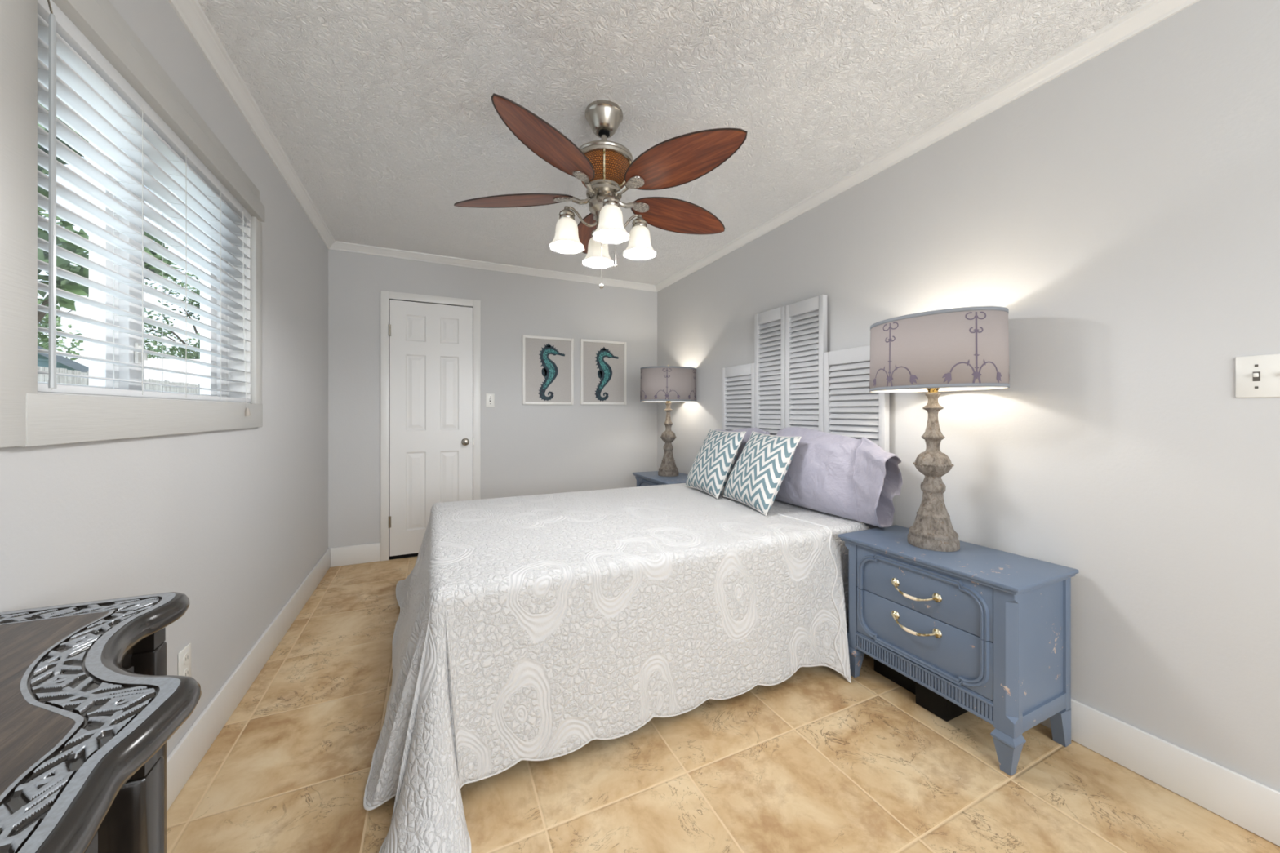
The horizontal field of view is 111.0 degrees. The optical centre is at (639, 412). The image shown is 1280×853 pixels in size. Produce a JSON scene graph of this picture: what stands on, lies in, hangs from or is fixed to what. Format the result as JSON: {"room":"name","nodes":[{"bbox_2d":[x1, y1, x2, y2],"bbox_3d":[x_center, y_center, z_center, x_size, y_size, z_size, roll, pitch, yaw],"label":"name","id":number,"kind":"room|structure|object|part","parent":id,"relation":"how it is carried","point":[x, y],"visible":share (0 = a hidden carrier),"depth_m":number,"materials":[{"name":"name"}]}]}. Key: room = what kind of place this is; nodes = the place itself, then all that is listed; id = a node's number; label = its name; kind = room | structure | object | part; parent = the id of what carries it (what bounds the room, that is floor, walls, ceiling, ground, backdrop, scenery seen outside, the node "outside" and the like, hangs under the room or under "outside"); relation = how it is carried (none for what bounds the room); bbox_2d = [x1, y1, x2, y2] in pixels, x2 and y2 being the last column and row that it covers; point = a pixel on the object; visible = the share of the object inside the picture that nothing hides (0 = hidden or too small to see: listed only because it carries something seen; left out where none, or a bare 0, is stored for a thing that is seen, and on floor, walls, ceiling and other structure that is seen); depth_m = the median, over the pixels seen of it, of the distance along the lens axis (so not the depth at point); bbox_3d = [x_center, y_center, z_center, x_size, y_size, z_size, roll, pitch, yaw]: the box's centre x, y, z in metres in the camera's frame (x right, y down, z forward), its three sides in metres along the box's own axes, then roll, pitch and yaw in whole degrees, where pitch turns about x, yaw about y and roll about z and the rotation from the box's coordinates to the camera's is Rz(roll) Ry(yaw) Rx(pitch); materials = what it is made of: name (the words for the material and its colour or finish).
{"room":"bedroom","nodes":[
{"label":"bedroom","id":0,"kind":"room"},
{"bbox_2d":[0,0,328,757],"bbox_3d":[-1.147,-0.055,0.603,0.140,2.430,5.865,0,0,-25],"label":"wall","id":1,"kind":"structure","parent":0,"point":[233,522],"depth_m":1.52,"materials":[{"name":"grey paint"}]},
{"bbox_2d":[0,0,265,448],"bbox_3d":[-1.476,-0.456,1.344,0.174,1.044,1.319,0,0,-25],"label":"window","id":2,"kind":"structure","parent":1,"relation":"in","point":[29,417],"depth_m":1.05,"materials":[{"name":"grey paint"}]},
{"bbox_3d":[-1.384,-0.432,1.035,0.033,0.756,0.421,0,0,-25],"label":"sash","id":3,"kind":"part","parent":2,"relation":"part of","materials":[{"name":"white plastic"}]},
{"bbox_2d":[37,0,251,416],"bbox_3d":[-1.437,-0.418,1.366,0.088,0.869,1.140,0,0,-25],"label":"window blind","id":4,"kind":"object","parent":2,"relation":"attached to","point":[77,85],"visible":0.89,"depth_m":1.14,"materials":[{"name":"white plastic"}]},
{"bbox_3d":[-1.229,-0.438,0.889,0.056,0.784,0.002,0,0,-25],"label":"ladder cord","id":5,"kind":"part","parent":4,"relation":"part of","materials":[{"name":"white fabric"}]},
{"bbox_3d":[-1.361,-0.438,1.170,0.056,0.784,0.002,0,0,-25],"label":"ladder cord","id":6,"kind":"part","parent":4,"relation":"part of","materials":[{"name":"white fabric"}]},
{"bbox_3d":[-1.449,-0.049,1.360,0.052,0.018,1.136,0,0,-25],"label":"rail","id":7,"kind":"part","parent":4,"relation":"part of","materials":[{"name":"white plastic"}]},
{"bbox_3d":[-1.458,-0.438,1.378,0.056,0.784,0.002,0,0,-25],"label":"ladder cord","id":8,"kind":"part","parent":4,"relation":"part of","materials":[{"name":"white fabric"}]},
{"bbox_3d":[-1.564,-0.438,1.604,0.056,0.784,0.002,0,0,-25],"label":"ladder cord","id":9,"kind":"part","parent":4,"relation":"part of","materials":[{"name":"white fabric"}]},
{"bbox_3d":[-1.671,-0.438,1.831,0.056,0.784,0.002,0,0,-25],"label":"ladder cord","id":10,"kind":"part","parent":4,"relation":"part of","materials":[{"name":"white fabric"}]},
{"bbox_3d":[-1.609,-0.416,1.792,0.016,0.800,0.014,0,0,-25],"label":"lift cord","id":11,"kind":"part","parent":4,"relation":"part of","materials":[{"name":"white fabric"}]},
{"bbox_3d":[-1.515,-0.449,1.329,0.060,0.810,1.144,0,0,-25],"label":"frame","id":12,"kind":"part","parent":2,"relation":"part of","materials":[{"name":"white plastic"}]},
{"bbox_3d":[-1.415,-0.947,1.359,0.016,0.063,1.296,0,0,-25],"label":"head casing","id":13,"kind":"part","parent":2,"relation":"part of","materials":[{"name":"grey paint"}]},
{"bbox_3d":[-1.618,-0.432,1.533,0.033,0.756,0.550,0,0,-25],"label":"sash","id":14,"kind":"part","parent":2,"relation":"part of","materials":[{"name":"white plastic"}]},
{"bbox_2d":[177,643,191,676],"bbox_3d":[-1.432,0.800,1.385,0.008,0.116,0.071,0,0,-25],"label":"wall outlet","id":15,"kind":"object","parent":1,"relation":"attached to","point":[184,655],"visible":0.8,"depth_m":1.38,"materials":[{"name":"white plastic"}]},
{"bbox_2d":[183,653,189,664],"bbox_3d":[-1.430,0.776,1.386,0.003,0.032,0.032,0,0,-25],"label":"receptacle","id":16,"kind":"object","parent":15,"relation":"attached to","point":[186,655],"depth_m":1.39,"materials":[{"name":"white plastic"}]},
{"bbox_2d":[183,667,189,676],"bbox_3d":[-1.430,0.824,1.386,0.003,0.032,0.032,0,0,-25],"label":"receptacle","id":17,"kind":"object","parent":15,"relation":"attached to","point":[186,670],"depth_m":1.39,"materials":[{"name":"white plastic"}]},
{"bbox_2d":[166,548,330,812],"bbox_3d":[-1.077,1.088,0.635,0.014,0.142,5.865,0,0,-25],"label":"baseboard","id":18,"kind":"structure","parent":1,"relation":"attached to","point":[186,756],"depth_m":1.67,"materials":[{"name":"white wood"}]},
{"bbox_2d":[167,0,335,248],"bbox_3d":[-1.060,-1.244,0.643,0.052,0.052,5.865,0,0,-25],"label":"crown molding","id":19,"kind":"structure","parent":1,"relation":"attached to","point":[190,13],"depth_m":1.74,"materials":[{"name":"white wood"}]},
{"bbox_2d":[328,248,657,548],"bbox_3d":[-1.107,-0.055,3.938,3.045,2.430,0.140,0,0,-25],"label":"wall","id":20,"kind":"structure","parent":0,"point":[526,449],"depth_m":3.83,"materials":[{"name":"grey paint"}]},
{"bbox_2d":[330,542,380,567],"bbox_3d":[-1.074,1.088,3.868,2.737,0.142,0.014,0,0,-25],"label":"baseboard","id":21,"kind":"structure","parent":20,"relation":"attached to","point":[370,553],"depth_m":3.35,"materials":[{"name":"white"}]},
{"bbox_2d":[380,290,480,561],"bbox_3d":[-1.674,0.106,3.553,0.733,2.105,0.075,0,0,-25],"label":"door","id":22,"kind":"structure","parent":20,"relation":"in","point":[427,442],"depth_m":3.55,"materials":[{"name":"white paint"},{"name":"brushed nickel"}]},
{"bbox_3d":[-1.448,0.249,3.652,0.062,0.062,0.063,0,0,-25],"label":"knob","id":23,"kind":"part","parent":22,"relation":"part of","materials":[{"name":"silver metal"}]},
{"bbox_2d":[485,393,494,407],"bbox_3d":[-1.282,-0.102,3.769,0.071,0.116,0.016,0,0,-25],"label":"light switch","id":24,"kind":"object","parent":20,"relation":"attached to","point":[490,397],"visible":1,"depth_m":3.77,"materials":[{"name":"white plastic"}]},
{"bbox_2d":[329,240,657,292],"bbox_3d":[-1.066,-1.244,3.851,2.765,0.052,0.052,0,0,-25],"label":"crown molding","id":25,"kind":"structure","parent":20,"relation":"attached to","point":[339,246],"depth_m":3.72,"materials":[{"name":"white"}]},
{"bbox_2d":[522,334,573,404],"bbox_3d":[-0.827,-0.374,3.979,0.462,0.612,0.021,0,0,-25],"label":"framed picture","id":26,"kind":"object","parent":20,"relation":"attached to","point":[548,362],"visible":1,"depth_m":3.98,"materials":[{"name":"white"}]},
{"bbox_2d":[580,338,626,404],"bbox_3d":[-0.345,-0.377,4.205,0.462,0.612,0.021,0,0,-25],"label":"framed picture","id":27,"kind":"object","parent":20,"relation":"attached to","point":[602,362],"visible":1,"depth_m":4.20,"materials":[{"name":"white"}]},
{"bbox_2d":[197,0,1150,284],"bbox_3d":[0.168,-1.330,1.220,3.045,0.120,6.145,0,0,-25],"label":"ceiling","id":28,"kind":"structure","parent":0,"point":[384,112],"depth_m":1.71,"materials":[{"name":"white paint"}]},
{"bbox_2d":[453,93,746,288],"bbox_3d":[-0.120,-0.888,1.904,1.239,0.763,1.264,0,0,-25],"label":"ceiling fan","id":29,"kind":"object","parent":28,"relation":"hanging from","point":[607,169],"visible":1,"depth_m":1.77,"materials":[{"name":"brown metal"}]},
{"bbox_3d":[-0.551,-0.914,1.905,0.530,0.006,0.205,-1,13,5],"label":"blade","id":30,"kind":"part","parent":29,"relation":"part of","materials":[{"name":"brown wood"}]},
{"bbox_3d":[-0.312,-0.914,1.500,0.205,0.006,0.530,15,7,23],"label":"blade","id":31,"kind":"part","parent":29,"relation":"part of","materials":[{"name":"brown wood"}]},
{"bbox_3d":[-0.327,-0.911,1.885,0.089,0.008,0.055,-1,13,5],"label":"bracket plate","id":32,"kind":"part","parent":29,"relation":"part of","materials":[{"name":"silver metal"}]},
{"bbox_3d":[-0.303,-0.740,1.828,0.139,0.112,0.139,0,0,-3],"label":"lamp shade","id":33,"kind":"part","parent":29,"relation":"part of","materials":[{"name":"white glass"}]},
{"bbox_3d":[-0.224,-0.911,1.707,0.055,0.008,0.089,15,7,23],"label":"bracket plate","id":34,"kind":"part","parent":29,"relation":"part of","materials":[{"name":"silver metal"}]},
{"bbox_3d":[-0.249,-0.905,1.880,0.083,0.034,0.023,-1,13,5],"label":"bracket arm","id":35,"kind":"part","parent":29,"relation":"part of","materials":[{"name":"silver metal"}]},
{"bbox_3d":[-0.245,-0.818,1.843,0.141,0.076,0.011,0,0,-15],"label":"light arm","id":36,"kind":"part","parent":29,"relation":"part of","materials":[{"name":"silver metal"}]},
{"bbox_3d":[-0.239,-0.914,2.257,0.205,0.006,0.530,-14,2,-12],"label":"blade","id":37,"kind":"part","parent":29,"relation":"part of","materials":[{"name":"brown wood"}]},
{"bbox_3d":[-0.195,-0.905,1.779,0.023,0.034,0.083,15,7,23],"label":"bracket arm","id":38,"kind":"part","parent":29,"relation":"part of","materials":[{"name":"silver metal"}]},
{"bbox_3d":[-0.192,-0.740,2.018,0.139,0.112,0.139,0,0,42],"label":"lamp shade","id":39,"kind":"part","parent":29,"relation":"part of","materials":[{"name":"white glass"}]},
{"bbox_3d":[-0.158,-0.682,1.809,0.002,0.315,0.002,0,0,-25],"label":"pull chain","id":40,"kind":"part","parent":29,"relation":"part of","materials":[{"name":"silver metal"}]},
{"bbox_3d":[-0.152,-1.076,1.867,0.246,0.064,0.246,0,0,-25],"label":"motor","id":41,"kind":"part","parent":29,"relation":"part of","materials":[{"name":"brown wicker"}]},
{"bbox_3d":[-0.113,-0.740,1.716,0.139,0.112,0.139,0,0,-3],"label":"lamp shade","id":42,"kind":"part","parent":29,"relation":"part of","materials":[{"name":"white glass"}]},
{"bbox_3d":[-0.082,-0.905,1.800,0.083,0.034,0.023,2,-12,41],"label":"bracket arm","id":43,"kind":"part","parent":29,"relation":"part of","materials":[{"name":"silver metal"}]},
{"bbox_3d":[-0.067,-0.905,1.914,0.083,0.034,0.023,1,-14,-31],"label":"bracket arm","id":44,"kind":"part","parent":29,"relation":"part of","materials":[{"name":"silver metal"}]},
{"bbox_3d":[-0.060,-0.818,1.891,0.141,0.076,0.011,0,0,-15],"label":"light arm","id":45,"kind":"part","parent":29,"relation":"part of","materials":[{"name":"silver metal"}]},
{"bbox_3d":[-0.022,-0.911,1.750,0.089,0.008,0.055,2,-12,41],"label":"bracket plate","id":46,"kind":"part","parent":29,"relation":"part of","materials":[{"name":"silver metal"}]},
{"bbox_3d":[-0.002,-0.740,1.906,0.139,0.112,0.139,0,0,-3],"label":"lamp shade","id":47,"kind":"part","parent":29,"relation":"part of","materials":[{"name":"white glass"}]},
{"bbox_3d":[-0.001,-0.911,1.954,0.089,0.008,0.055,1,-14,-31],"label":"bracket plate","id":48,"kind":"part","parent":29,"relation":"part of","materials":[{"name":"silver metal"}]},
{"bbox_3d":[0.192,-0.914,2.070,0.530,0.006,0.205,1,-14,-31],"label":"blade","id":49,"kind":"part","parent":29,"relation":"part of","materials":[{"name":"brown wood"}]},
{"bbox_3d":[0.147,-0.914,1.602,0.530,0.006,0.205,2,-12,41],"label":"blade","id":50,"kind":"part","parent":29,"relation":"part of","materials":[{"name":"brown wood"}]},
{"bbox_2d":[166,555,1279,852],"bbox_3d":[0.168,1.220,1.220,3.045,0.120,6.145,0,0,-25],"label":"floor","id":51,"kind":"structure","parent":0,"point":[815,760],"depth_m":1.37,"materials":[{"name":"tile"}]},
{"bbox_2d":[0,591,201,852],"bbox_3d":[-0.581,0.759,0.092,0.442,0.798,1.786,0,0,-25],"label":"dresser","id":52,"kind":"object","parent":51,"relation":"on","point":[90,707],"visible":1,"depth_m":0.54,"materials":[{"name":"paint"}]},
{"bbox_3d":[-0.444,0.557,0.155,0.044,0.199,0.734,0,0,-25],"label":"drawer","id":53,"kind":"part","parent":52,"relation":"part of","materials":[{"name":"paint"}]},
{"bbox_3d":[-0.846,0.557,0.672,0.053,0.199,0.294,0,0,-40],"label":"drawer","id":54,"kind":"part","parent":52,"relation":"part of","materials":[{"name":"paint"}]},
{"bbox_2d":[632,471,688,486],"bbox_3d":[0.244,0.852,3.745,0.404,0.614,0.670,0,0,-25],"label":"nightstand","id":55,"kind":"object","parent":51,"relation":"on","point":[643,478],"visible":0.09,"depth_m":3.69,"materials":[{"name":"blue paint"}]},
{"bbox_3d":[-0.009,0.800,3.944,0.046,0.457,0.058,0,0,-25],"label":"post","id":56,"kind":"part","parent":55,"relation":"part of","materials":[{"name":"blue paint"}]},
{"bbox_3d":[0.089,0.668,3.673,0.011,0.172,0.492,0,0,-25],"label":"moulding","id":57,"kind":"part","parent":55,"relation":"part of","materials":[{"name":"blue paint"}]},
{"bbox_3d":[0.107,0.664,3.681,0.028,0.178,0.512,0,0,-25],"label":"drawer","id":58,"kind":"part","parent":55,"relation":"part of","materials":[{"name":"blue paint"}]},
{"bbox_2d":[640,364,696,476],"bbox_3d":[0.245,0.069,3.799,0.508,0.951,0.391,0,0,-15],"label":"table lamp","id":59,"kind":"object","parent":55,"relation":"on","point":[668,384],"visible":1,"depth_m":3.66,"materials":[{"name":"brown wood"}]},
{"bbox_3d":[0.245,-0.234,3.799,0.494,0.289,0.374,0,0,-15],"label":"lamp shade","id":60,"kind":"part","parent":59,"relation":"part of","materials":[{"name":"fabric"}]},
{"bbox_2d":[722,363,755,487],"bbox_3d":[0.722,0.411,3.200,0.035,1.496,0.373,0,0,-25],"label":"shutter panel","id":61,"kind":"object","parent":51,"relation":"on","point":[739,393],"visible":0.27,"depth_m":3.19,"materials":[{"name":"grey paint"}]},
{"bbox_3d":[0.722,-0.299,3.200,0.033,0.075,0.305,0,0,-25],"label":"rail","id":62,"kind":"part","parent":61,"relation":"part of","materials":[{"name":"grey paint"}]},
{"bbox_2d":[755,306,785,435],"bbox_3d":[0.863,0.245,2.900,0.035,1.827,0.285,0,0,-25],"label":"shutter panel","id":63,"kind":"object","parent":51,"relation":"on","point":[770,371],"visible":0.44,"depth_m":2.89,"materials":[{"name":"grey paint"}]},
{"bbox_3d":[0.863,-0.630,2.900,0.033,0.075,0.217,0,0,-25],"label":"rail","id":64,"kind":"part","parent":63,"relation":"part of","materials":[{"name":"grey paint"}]},
{"bbox_2d":[785,294,826,431],"bbox_3d":[0.988,0.246,2.632,0.035,1.825,0.299,0,0,-25],"label":"shutter panel","id":65,"kind":"object","parent":51,"relation":"on","point":[804,373],"visible":0.41,"depth_m":2.62,"materials":[{"name":"grey paint"}]},
{"bbox_3d":[0.988,-0.628,2.632,0.033,0.075,0.231,0,0,-25],"label":"rail","id":66,"kind":"part","parent":65,"relation":"part of","materials":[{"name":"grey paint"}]},
{"bbox_2d":[823,345,888,528],"bbox_3d":[1.132,0.411,2.325,0.035,1.496,0.374,0,0,-25],"label":"shutter panel","id":67,"kind":"object","parent":51,"relation":"on","point":[851,410],"visible":0.27,"depth_m":2.32,"materials":[{"name":"grey paint"}]},
{"bbox_3d":[1.132,-0.299,2.325,0.033,0.075,0.306,0,0,-25],"label":"rail","id":68,"kind":"part","parent":67,"relation":"part of","materials":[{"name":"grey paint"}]},
{"bbox_2d":[874,658,968,721],"bbox_3d":[1.176,1.099,1.844,0.225,0.119,0.340,0,0,-25],"label":"storage box","id":69,"kind":"object","parent":51,"relation":"on","point":[944,708],"visible":0.3,"depth_m":1.72,"materials":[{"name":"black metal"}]},
{"bbox_2d":[837,524,1078,776],"bbox_3d":[1.196,0.852,1.741,0.404,0.614,0.670,0,0,-25],"label":"nightstand","id":70,"kind":"object","parent":51,"relation":"on","point":[986,630],"visible":1,"depth_m":1.53,"materials":[{"name":"blue paint"}]},
{"bbox_3d":[0.943,0.800,1.939,0.046,0.457,0.058,0,0,-25],"label":"post","id":71,"kind":"part","parent":70,"relation":"part of","materials":[{"name":"blue paint"}]},
{"bbox_3d":[0.944,1.094,1.939,0.066,0.130,0.066,0,0,-25],"label":"leg","id":72,"kind":"part","parent":70,"relation":"part of","materials":[{"name":"blue paint"}]},
{"bbox_3d":[1.026,0.687,1.661,0.026,0.032,0.164,0,0,-25],"label":"pull handle","id":73,"kind":"part","parent":70,"relation":"part of","materials":[{"name":"gold metal"}]},
{"bbox_3d":[1.026,0.816,1.661,0.026,0.032,0.164,0,0,-25],"label":"pull handle","id":74,"kind":"part","parent":70,"relation":"part of","materials":[{"name":"gold metal"}]},
{"bbox_3d":[1.041,0.668,1.668,0.011,0.172,0.492,0,0,-25],"label":"moulding","id":75,"kind":"part","parent":70,"relation":"part of","materials":[{"name":"blue paint"}]},
{"bbox_3d":[1.041,0.853,1.668,0.011,0.194,0.492,0,0,-25],"label":"moulding","id":76,"kind":"part","parent":70,"relation":"part of","materials":[{"name":"blue paint"}]},
{"bbox_3d":[1.046,0.987,1.670,0.005,0.045,0.507,0,0,-25],"label":"dentil moulding","id":77,"kind":"part","parent":70,"relation":"part of","materials":[{"name":"blue paint"}]},
{"bbox_3d":[1.058,0.664,1.676,0.028,0.178,0.512,0,0,-25],"label":"drawer","id":78,"kind":"part","parent":70,"relation":"part of","materials":[{"name":"blue paint"}]},
{"bbox_3d":[1.058,0.851,1.676,0.028,0.190,0.512,0,0,-25],"label":"drawer","id":79,"kind":"part","parent":70,"relation":"part of","materials":[{"name":"blue paint"}]},
{"bbox_2d":[869,306,1009,551],"bbox_3d":[1.200,0.069,1.802,0.391,0.951,0.508,0,0,-29],"label":"table lamp","id":80,"kind":"object","parent":70,"relation":"on","point":[965,348],"visible":1,"depth_m":1.69,"materials":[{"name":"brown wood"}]},
{"bbox_3d":[1.200,-0.234,1.802,0.374,0.289,0.494,0,0,-29],"label":"lamp shade","id":81,"kind":"part","parent":80,"relation":"part of","materials":[{"name":"fabric"}]},
{"bbox_3d":[1.187,0.800,1.419,0.046,0.457,0.058,0,0,-25],"label":"post","id":82,"kind":"part","parent":70,"relation":"part of","materials":[{"name":"blue paint"}]},
{"bbox_3d":[1.187,1.094,1.420,0.066,0.130,0.066,0,0,-25],"label":"leg","id":83,"kind":"part","parent":70,"relation":"part of","materials":[{"name":"blue paint"}]},
{"bbox_3d":[1.341,0.798,1.475,0.283,0.454,0.028,0,0,-25],"label":"panel","id":84,"kind":"part","parent":70,"relation":"part of","materials":[{"name":"blue paint"}]},
{"bbox_3d":[1.468,0.865,1.538,0.070,0.588,0.035,0,0,-25],"label":"leg","id":85,"kind":"part","parent":70,"relation":"part of","materials":[{"name":"blue paint"}]},
{"bbox_3d":[-0.025,0.859,2.400,1.977,0.600,1.423,0,0,-25],"label":"bed","id":86,"kind":"object","parent":51,"relation":"on","visible":0},
{"bbox_2d":[363,483,868,852],"bbox_3d":[-0.192,0.844,2.425,2.160,0.626,2.298,0,0,-25],"label":"quilt","id":87,"kind":"object","parent":86,"relation":"on","point":[544,627],"visible":0.91,"depth_m":1.60,"materials":[{"name":"white fabric"}]},
{"bbox_2d":[684,428,746,498],"bbox_3d":[0.487,0.326,2.949,0.233,0.410,0.484,0,0,-18],"label":"throw pillow","id":88,"kind":"object","parent":87,"relation":"on","point":[710,470],"visible":1,"depth_m":2.82,"materials":[{"name":"fabric"}]},
{"bbox_2d":[715,427,770,485],"bbox_3d":[0.693,0.316,3.027,0.139,0.429,0.713,0,0,-25],"label":"bed pillow","id":89,"kind":"object","parent":87,"relation":"on","point":[748,431],"visible":0.2,"depth_m":2.94,"materials":[{"name":"fabric"}]},
{"bbox_2d":[722,431,801,515],"bbox_3d":[0.677,0.327,2.528,0.239,0.414,0.501,0,0,-16],"label":"throw pillow","id":90,"kind":"object","parent":87,"relation":"on","point":[755,480],"visible":1,"depth_m":2.40,"materials":[{"name":"fabric"}]},
{"bbox_2d":[774,426,902,527],"bbox_3d":[0.984,0.307,2.330,0.218,0.446,0.795,0,0,-25],"label":"bed pillow","id":91,"kind":"object","parent":87,"relation":"on","point":[846,477],"visible":0.94,"depth_m":2.17,"materials":[{"name":"purple fabric"}]},
{"bbox_2d":[657,0,1279,791],"bbox_3d":[1.483,-0.055,1.837,0.140,2.430,5.865,0,0,-25],"label":"wall","id":92,"kind":"structure","parent":0,"point":[1122,210],"depth_m":1.47,"materials":[{"name":"grey paint"}]},
{"bbox_2d":[654,0,1199,291],"bbox_3d":[1.397,-1.244,1.796,0.052,0.052,5.865,0,0,-25],"label":"crown molding","id":93,"kind":"structure","parent":92,"relation":"attached to","point":[1152,12],"depth_m":1.79,"materials":[{"name":"white wood"}]},
{"bbox_2d":[1040,698,1279,846],"bbox_3d":[1.414,1.088,1.804,0.014,0.142,5.865,0,0,-25],"label":"baseboard","id":94,"kind":"structure","parent":92,"relation":"attached to","point":[1252,806],"depth_m":1.32,"materials":[{"name":"white wood"}]},
{"bbox_2d":[1235,353,1279,397],"bbox_3d":[1.702,-0.098,1.187,0.016,0.116,0.117,0,0,-25],"label":"light switch","id":95,"kind":"object","parent":92,"relation":"attached to","point":[1257,375],"visible":1,"depth_m":1.21,"materials":[{"name":"white plastic"}]},
{"label":"outside","id":96,"kind":"structure","parent":0,"visible":0},
{"bbox_3d":[-26.987,1.460,9.430,39.147,0.100,80.000,0,0,-25],"label":"ground","id":97,"kind":"structure","parent":96,"visible":0},
{"bbox_2d":[37,277,84,359],"bbox_3d":[-31.606,-4.590,20.151,6.903,12.014,8.020,0,0,30],"label":"leafy tree","id":98,"kind":"object","parent":97,"relation":"on","point":[42,339],"visible":0.1,"depth_m":22.74,"materials":[{"name":"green plant"}]},
{"bbox_2d":[37,345,88,372],"bbox_3d":[-19.271,-0.625,12.418,4.860,4.070,6.300,0,0,37],"label":"house","id":99,"kind":"structure","parent":97,"relation":"on","point":[62,362],"depth_m":12.42,"materials":[{"name":"blue"}]},
{"bbox_2d":[37,102,179,324],"bbox_3d":[-11.923,-2.782,7.695,6.764,8.404,4.897,0,0,16],"label":"leafy tree","id":100,"kind":"object","parent":97,"relation":"on","point":[62,283],"visible":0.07,"depth_m":7.16,"materials":[{"name":"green plant"}]},
{"bbox_2d":[37,365,199,394],"bbox_3d":[-9.890,0.363,9.237,0.080,2.035,25.127,0,0,-25],"label":"fence","id":101,"kind":"object","parent":97,"relation":"on","point":[41,377],"visible":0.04,"depth_m":6.98,"materials":[{"name":"white"}]},
{"bbox_2d":[144,268,199,359],"bbox_3d":[-31.228,-4.480,32.004,7.983,11.796,7.638,0,0,-3],"label":"leafy tree","id":102,"kind":"object","parent":97,"relation":"on","point":[194,355],"visible":0.16,"depth_m":30.41,"materials":[{"name":"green plant"}]},
{"bbox_2d":[144,358,199,385],"bbox_3d":[-20.993,-0.575,21.233,5.660,3.970,6.700,0,0,-10],"label":"house","id":103,"kind":"structure","parent":97,"relation":"on","point":[170,364],"depth_m":19.89,"materials":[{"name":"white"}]}
]}

